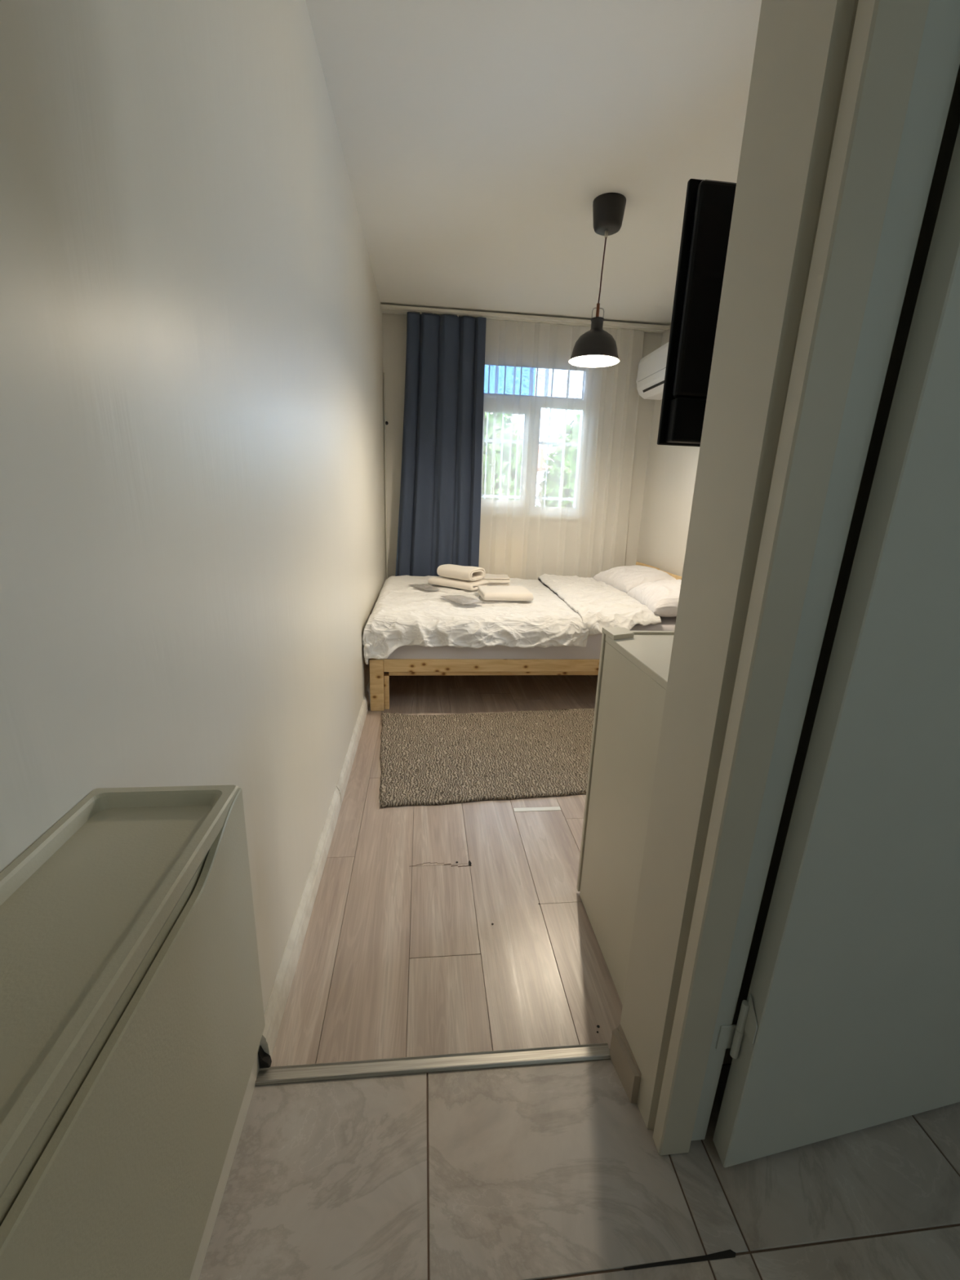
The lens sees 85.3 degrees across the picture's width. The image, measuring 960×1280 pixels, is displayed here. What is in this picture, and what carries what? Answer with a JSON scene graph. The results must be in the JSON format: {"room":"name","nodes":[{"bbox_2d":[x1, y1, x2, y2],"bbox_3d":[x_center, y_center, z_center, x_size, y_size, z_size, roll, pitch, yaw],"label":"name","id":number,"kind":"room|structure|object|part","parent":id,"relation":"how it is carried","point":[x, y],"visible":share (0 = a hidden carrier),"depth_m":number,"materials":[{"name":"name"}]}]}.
{"room":"studio apartment","nodes":[
{"label":"studio apartment","id":0,"kind":"room"},
{"bbox_2d":[0,0,386,1279],"bbox_3d":[-0.567,-0.491,1.419,0.150,2.670,6.302,0,16,-6],"label":"wall","id":1,"kind":"structure","parent":0,"point":[193,573],"depth_m":0.74,"materials":[{"name":"white paint"}]},
{"bbox_2d":[0,785,265,1279],"bbox_3d":[-0.316,0.387,0.380,0.150,0.345,0.475,0,16,-6],"label":"cabinet","id":2,"kind":"object","parent":1,"relation":"attached to","point":[132,1024],"visible":1,"depth_m":0.40,"materials":[{"name":"white plastic"}]},
{"bbox_2d":[257,680,370,1068],"bbox_3d":[-0.632,0.399,2.815,0.020,0.087,3.572,0,16,-6],"label":"baseboard","id":3,"kind":"structure","parent":1,"relation":"attached to","point":[277,1003],"depth_m":1.46,"materials":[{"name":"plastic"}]},
{"bbox_2d":[382,312,662,579],"bbox_3d":[0.300,-1.250,4.444,2.201,2.560,0.240,0,16,-6],"label":"wall","id":4,"kind":"structure","parent":0,"point":[393,326],"depth_m":4.26,"materials":[{"name":"paint"}]},
{"bbox_2d":[382,372,387,579],"bbox_3d":[-0.767,-1.037,4.250,0.014,2.080,0.012,0,16,-6],"label":"pipe","id":5,"kind":"object","parent":4,"relation":"attached to","point":[383,372],"visible":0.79,"depth_m":4.16,"materials":[{"name":"white metal"}]},
{"bbox_2d":[478,538,528,579],"bbox_3d":[-0.042,-0.609,4.440,0.885,0.503,0.042,0,16,-6],"label":"radiator","id":6,"kind":"object","parent":4,"relation":"attached to","point":[482,546],"visible":0.23,"depth_m":4.42,"materials":[{"name":"metal"}]},
{"bbox_2d":[480,351,595,519],"bbox_3d":[0.422,-1.638,4.252,1.045,1.252,0.125,0,16,-6],"label":"window","id":7,"kind":"structure","parent":4,"relation":"in","point":[486,513],"depth_m":4.20,"materials":[{"name":"white plastic"}]},
{"bbox_3d":[-0.001,-1.504,4.252,0.055,0.810,0.048,0,16,-6],"label":"sash","id":8,"kind":"part","parent":7,"relation":"part of","materials":[{"name":"white plastic"}]},
{"bbox_3d":[0.175,-1.144,4.372,0.325,0.065,0.048,0,16,-6],"label":"sash","id":9,"kind":"part","parent":7,"relation":"part of","materials":[{"name":"white plastic"}]},
{"bbox_2d":[484,416,519,500],"bbox_3d":[0.197,-1.576,4.526,0.330,0.686,0.018,0,16,-6],"label":"window grille","id":10,"kind":"object","parent":7,"relation":"attached to","point":[502,441],"depth_m":4.53,"materials":[{"name":"grey metal"}]},
{"bbox_3d":[0.200,-1.857,4.175,0.325,0.075,0.048,0,16,-6],"label":"sash","id":11,"kind":"part","parent":7,"relation":"part of","materials":[{"name":"white plastic"}]},
{"bbox_3d":[0.223,-2.062,4.150,0.443,0.225,0.005,0,16,-6],"label":"pane","id":12,"kind":"part","parent":7,"relation":"part of","materials":[{"name":"clear glass"}]},
{"bbox_3d":[0.377,-1.502,4.294,0.055,0.810,0.048,0,16,-6],"label":"sash","id":13,"kind":"part","parent":7,"relation":"part of","materials":[{"name":"white plastic"}]},
{"bbox_3d":[0.392,-1.101,4.433,0.850,0.075,0.060,0,16,-6],"label":"frame","id":14,"kind":"part","parent":7,"relation":"part of","materials":[{"name":"white plastic"}]},
{"bbox_3d":[0.404,-1.037,4.387,1.045,0.021,0.065,0,16,-6],"label":"sill","id":15,"kind":"part","parent":7,"relation":"part of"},
{"bbox_3d":[0.431,-2.209,4.127,0.850,0.085,0.060,0,16,-6],"label":"frame","id":16,"kind":"part","parent":7,"relation":"part of","materials":[{"name":"white plastic"}]},
{"bbox_3d":[0.647,-2.059,4.197,0.405,0.225,0.005,0,16,-6],"label":"pane","id":17,"kind":"part","parent":7,"relation":"part of","materials":[{"name":"clear glass"}]},
{"bbox_2d":[543,408,582,506],"bbox_3d":[0.714,-1.585,4.580,0.300,0.805,0.018,0,16,-6],"label":"window grille","id":18,"kind":"object","parent":7,"relation":"attached to","point":[548,443],"depth_m":4.58,"materials":[{"name":"grey metal"}]},
{"bbox_3d":[0.872,-1.655,4.330,0.075,1.230,0.060,0,16,-6],"label":"frame","id":19,"kind":"part","parent":7,"relation":"part of","materials":[{"name":"white plastic"}]},
{"bbox_2d":[305,0,761,325],"bbox_3d":[0.661,-1.719,1.156,2.650,0.120,6.500,0,16,-6],"label":"ceiling","id":20,"kind":"structure","parent":0,"point":[479,139],"depth_m":1.95,"materials":[{"name":"paint"}]},
{"bbox_2d":[380,303,669,333],"bbox_3d":[0.357,-2.407,3.897,2.163,0.037,0.132,0,16,-6],"label":"rail","id":21,"kind":"object","parent":20,"relation":"attached to","point":[385,308],"visible":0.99,"depth_m":3.86,"materials":[{"name":"white metal"}]},
{"bbox_2d":[395,311,486,576],"bbox_3d":[-0.346,-1.219,4.135,0.731,2.436,0.062,0,16,-6],"label":"curtain","id":22,"kind":"object","parent":21,"relation":"hanging from","point":[439,518],"visible":0.84,"depth_m":4.04,"materials":[{"name":"blue fabric"}]},
{"bbox_2d":[478,319,644,579],"bbox_3d":[0.607,-1.221,4.288,1.385,2.435,0.066,0,16,-6],"label":"sheer curtain","id":23,"kind":"object","parent":21,"relation":"hanging from","point":[640,334],"visible":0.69,"depth_m":4.21,"materials":[{"name":"white fabric"}]},
{"bbox_2d":[568,192,626,368],"bbox_3d":[0.568,-1.676,2.456,0.247,0.660,0.247,0,16,-6],"label":"pendant lamp","id":24,"kind":"object","parent":20,"relation":"hanging from","point":[596,348],"visible":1,"depth_m":2.43,"materials":[{"name":"black plastic"}]},
{"bbox_3d":[0.560,-1.448,2.519,0.247,0.185,0.247,0,16,-6],"label":"lamp shade","id":25,"kind":"part","parent":24,"relation":"part of","materials":[{"name":"black metal"}]},
{"bbox_3d":[0.558,-1.408,2.530,0.064,0.087,0.064,0,16,-6],"label":"bulb","id":26,"kind":"part","parent":24,"relation":"part of","materials":[{"name":"white glass"}]},
{"bbox_3d":[0.564,-1.558,2.489,0.060,0.053,0.004,0,16,-6],"label":"handle","id":27,"kind":"part","parent":24,"relation":"part of","materials":[{"name":"metal"}]},
{"bbox_3d":[0.562,-1.563,2.487,0.015,0.075,0.015,0,16,-6],"label":"stem","id":28,"kind":"part","parent":24,"relation":"part of","materials":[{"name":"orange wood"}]},
{"bbox_3d":[0.573,-1.723,2.443,0.016,0.287,0.006,0,16,-6],"label":"cord","id":29,"kind":"part","parent":24,"relation":"part of","materials":[{"name":"black plastic"}]},
{"bbox_2d":[198,671,959,1279],"bbox_3d":[0.537,0.809,1.795,2.470,0.081,6.390,0,16,-6],"label":"floor","id":30,"kind":"structure","parent":0,"point":[459,927],"depth_m":1.03,"materials":[{"name":"laminate"}]},
{"bbox_2d":[254,1042,610,1085],"bbox_3d":[-0.089,0.924,1.138,0.767,0.006,0.034,0,16,-6],"label":"threshold strip","id":31,"kind":"object","parent":30,"relation":"on","point":[594,1051],"visible":1,"depth_m":1.13,"materials":[{"name":"metal"}]},
{"bbox_2d":[378,708,594,808],"bbox_3d":[0.269,0.523,2.594,1.507,0.026,0.896,-1,16,-10],"label":"rug","id":32,"kind":"object","parent":30,"relation":"on","point":[464,757],"visible":0.74,"depth_m":2.47,"materials":[{"name":"carpet"}]},
{"bbox_2d":[368,561,681,711],"bbox_3d":[0.367,-0.130,3.695,2.123,0.706,1.490,0,16,-6],"label":"frame","id":33,"kind":"object","parent":30,"relation":"on","point":[379,680],"visible":0.27,"depth_m":2.96,"materials":[{"name":"brown wood"}]},
{"bbox_3d":[-0.583,0.248,2.956,0.076,0.307,0.070,0,16,-6],"label":"leg","id":34,"kind":"part","parent":33,"relation":"part of","materials":[{"name":"brown wood"}]},
{"bbox_3d":[0.464,0.146,3.018,2.015,0.074,0.025,0,16,-6],"label":"rail","id":35,"kind":"part","parent":33,"relation":"part of","materials":[{"name":"brown wood"}]},
{"bbox_2d":[382,584,676,659],"bbox_3d":[0.356,-0.156,3.678,2.057,0.260,1.450,0,16,-6],"label":"mattress","id":36,"kind":"object","parent":33,"relation":"on","point":[592,650],"visible":0.05,"depth_m":2.97,"materials":[{"name":"white fabric"}]},
{"bbox_2d":[361,575,588,664],"bbox_3d":[-0.084,-0.206,3.619,1.275,0.285,1.606,0,16,-6],"label":"duvet","id":37,"kind":"object","parent":36,"relation":"on","point":[402,614],"visible":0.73,"depth_m":2.92,"materials":[{"name":"white fabric"}]},
{"bbox_2d":[408,583,439,590],"bbox_3d":[-0.392,-0.369,3.634,0.146,0.023,0.248,-6,17,-26],"label":"packet","id":38,"kind":"object","parent":37,"relation":"on","point":[424,587],"visible":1,"depth_m":3.60,"materials":[{"name":"grey"}]},
{"bbox_2d":[427,576,488,591],"bbox_3d":[-0.159,-0.414,3.757,0.403,0.054,0.221,12,18,33],"label":"towel","id":39,"kind":"object","parent":37,"relation":"on","point":[438,580],"visible":0.9,"depth_m":3.67,"materials":[{"name":"white fabric"}]},
{"bbox_2d":[436,564,485,581],"bbox_3d":[-0.136,-0.488,3.747,0.312,0.091,0.190,14,19,36],"label":"towel","id":40,"kind":"object","parent":39,"relation":"on","point":[450,571],"visible":1,"depth_m":3.68,"materials":[{"name":"white fabric"}]},
{"bbox_2d":[440,595,484,604],"bbox_3d":[-0.121,-0.254,3.242,0.161,0.029,0.288,-9,19,-35],"label":"packet","id":41,"kind":"object","parent":37,"relation":"on","point":[463,600],"visible":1,"depth_m":3.18,"materials":[{"name":"grey"}]},
{"bbox_2d":[480,573,510,585],"bbox_3d":[0.094,-0.461,3.954,0.251,0.058,0.253,1,15,-2],"label":"towel","id":42,"kind":"object","parent":37,"relation":"on","point":[492,579],"visible":0.81,"depth_m":3.85,"materials":[{"name":"white fabric"}]},
{"bbox_2d":[477,585,533,600],"bbox_3d":[0.160,-0.307,3.405,0.330,0.056,0.326,0,16,-6],"label":"towel","id":43,"kind":"object","parent":37,"relation":"on","point":[497,593],"visible":1,"depth_m":3.28,"materials":[{"name":"white fabric"}]},
{"bbox_2d":[537,573,661,636],"bbox_3d":[0.783,-0.284,3.681,0.544,0.164,1.613,1,15,-3],"label":"duvet","id":44,"kind":"object","parent":36,"relation":"on","point":[599,604],"visible":0.98,"depth_m":3.25,"materials":[{"name":"white fabric"}]},
{"bbox_2d":[593,564,675,593],"bbox_3d":[1.182,-0.465,3.987,0.415,0.191,0.640,-1,16,-10],"label":"pillow","id":45,"kind":"object","parent":36,"relation":"on","point":[624,578],"visible":0.64,"depth_m":3.82,"materials":[{"name":"fabric"}]},
{"bbox_2d":[626,579,681,617],"bbox_3d":[1.218,-0.274,3.293,0.415,0.205,0.600,2,15,-1],"label":"pillow","id":46,"kind":"object","parent":36,"relation":"on","point":[660,597],"visible":0.59,"depth_m":3.15,"materials":[{"name":"fabric"}]},
{"bbox_3d":[1.357,-0.539,4.250,0.025,0.146,0.414,0,16,-6],"label":"headboard","id":47,"kind":"part","parent":33,"relation":"part of","materials":[{"name":"brown wood"}]},
{"bbox_3d":[1.435,-0.334,3.535,0.025,0.138,1.070,0,16,-6],"label":"headboard","id":48,"kind":"part","parent":33,"relation":"part of","materials":[{"name":"brown wood"}]},
{"bbox_2d":[576,626,674,1004],"bbox_3d":[0.698,0.444,1.363,0.711,0.860,0.501,0,16,-6],"label":"cabinet","id":49,"kind":"object","parent":30,"relation":"on","point":[633,669],"visible":0.27,"depth_m":1.31,"materials":[{"name":"wood"}]},
{"bbox_3d":[0.374,-0.017,1.399,0.067,0.012,0.085,0,16,-6],"label":"corner plate","id":50,"kind":"part","parent":49,"relation":"part of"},
{"bbox_3d":[0.716,0.057,1.233,0.708,0.018,0.458,0,16,-6],"label":"panel","id":51,"kind":"part","parent":49,"relation":"part of","materials":[{"name":"white wood"}]},
{"bbox_2d":[635,324,699,576],"bbox_3d":[1.806,-0.412,1.611,0.200,2.560,6.430,0,16,-6],"label":"wall","id":52,"kind":"structure","parent":0,"point":[671,470],"depth_m":4.04,"materials":[{"name":"paint"}]},
{"bbox_2d":[635,342,668,399],"bbox_3d":[1.377,-1.940,3.702,0.210,0.294,0.845,0,16,-6],"label":"air conditioner","id":53,"kind":"object","parent":52,"relation":"attached to","point":[650,380],"visible":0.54,"depth_m":3.85,"materials":[{"name":"white plastic"}]},
{"bbox_2d":[620,0,959,1130],"bbox_3d":[1.071,-0.249,0.833,1.430,2.510,0.185,0,16,-6],"label":"wall","id":54,"kind":"structure","parent":0,"point":[802,46],"depth_m":0.76,"materials":[{"name":"white paint"}]},
{"bbox_2d":[608,1023,641,1103],"bbox_3d":[0.308,0.905,1.115,0.020,0.082,0.106,0,16,-9],"label":"baseboard","id":55,"kind":"structure","parent":54,"relation":"attached to","point":[624,1061],"depth_m":1.10,"materials":[{"name":"white wood"}]},
{"bbox_2d":[657,178,736,446],"bbox_3d":[0.743,-0.582,0.930,0.726,0.451,0.248,0,16,-6],"label":"television","id":56,"kind":"object","parent":54,"relation":"attached to","point":[708,204],"visible":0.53,"depth_m":0.98,"materials":[{"name":"black plastic"}]},
{"bbox_2d":[652,0,959,1167],"bbox_3d":[0.853,-0.226,0.724,0.945,2.504,0.112,-1,16,-10],"label":"door","id":57,"kind":"structure","parent":54,"relation":"in","point":[848,1021],"depth_m":0.75,"materials":[{"name":"wood"}]},
{"label":"outside","id":58,"kind":"structure","parent":0,"visible":0},
{"bbox_3d":[0.341,-1.114,10.638,21.000,0.100,11.100,0,16,-6],"label":"ground","id":59,"kind":"structure","parent":58,"visible":0},
{"bbox_2d":[481,413,523,500],"bbox_3d":[0.078,-1.326,6.217,1.133,2.787,1.133,0,16,-6],"label":"shrub","id":60,"kind":"object","parent":59,"relation":"on","point":[506,434],"visible":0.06,"depth_m":5.72,"materials":[{"name":"green plant"}]},
{"bbox_2d":[537,444,551,471],"bbox_3d":[-0.241,-2.863,11.441,3.000,2.800,3.100,0,16,-6],"label":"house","id":61,"kind":"structure","parent":59,"relation":"on","point":[540,452],"depth_m":10.45,"materials":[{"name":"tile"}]},
{"bbox_2d":[536,413,582,507],"bbox_3d":[1.202,-1.368,6.534,1.143,2.765,1.123,0,16,-6],"label":"shrub","id":62,"kind":"object","parent":59,"relation":"on","point":[554,453],"visible":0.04,"depth_m":6.15,"materials":[{"name":"green plant"}]}
]}

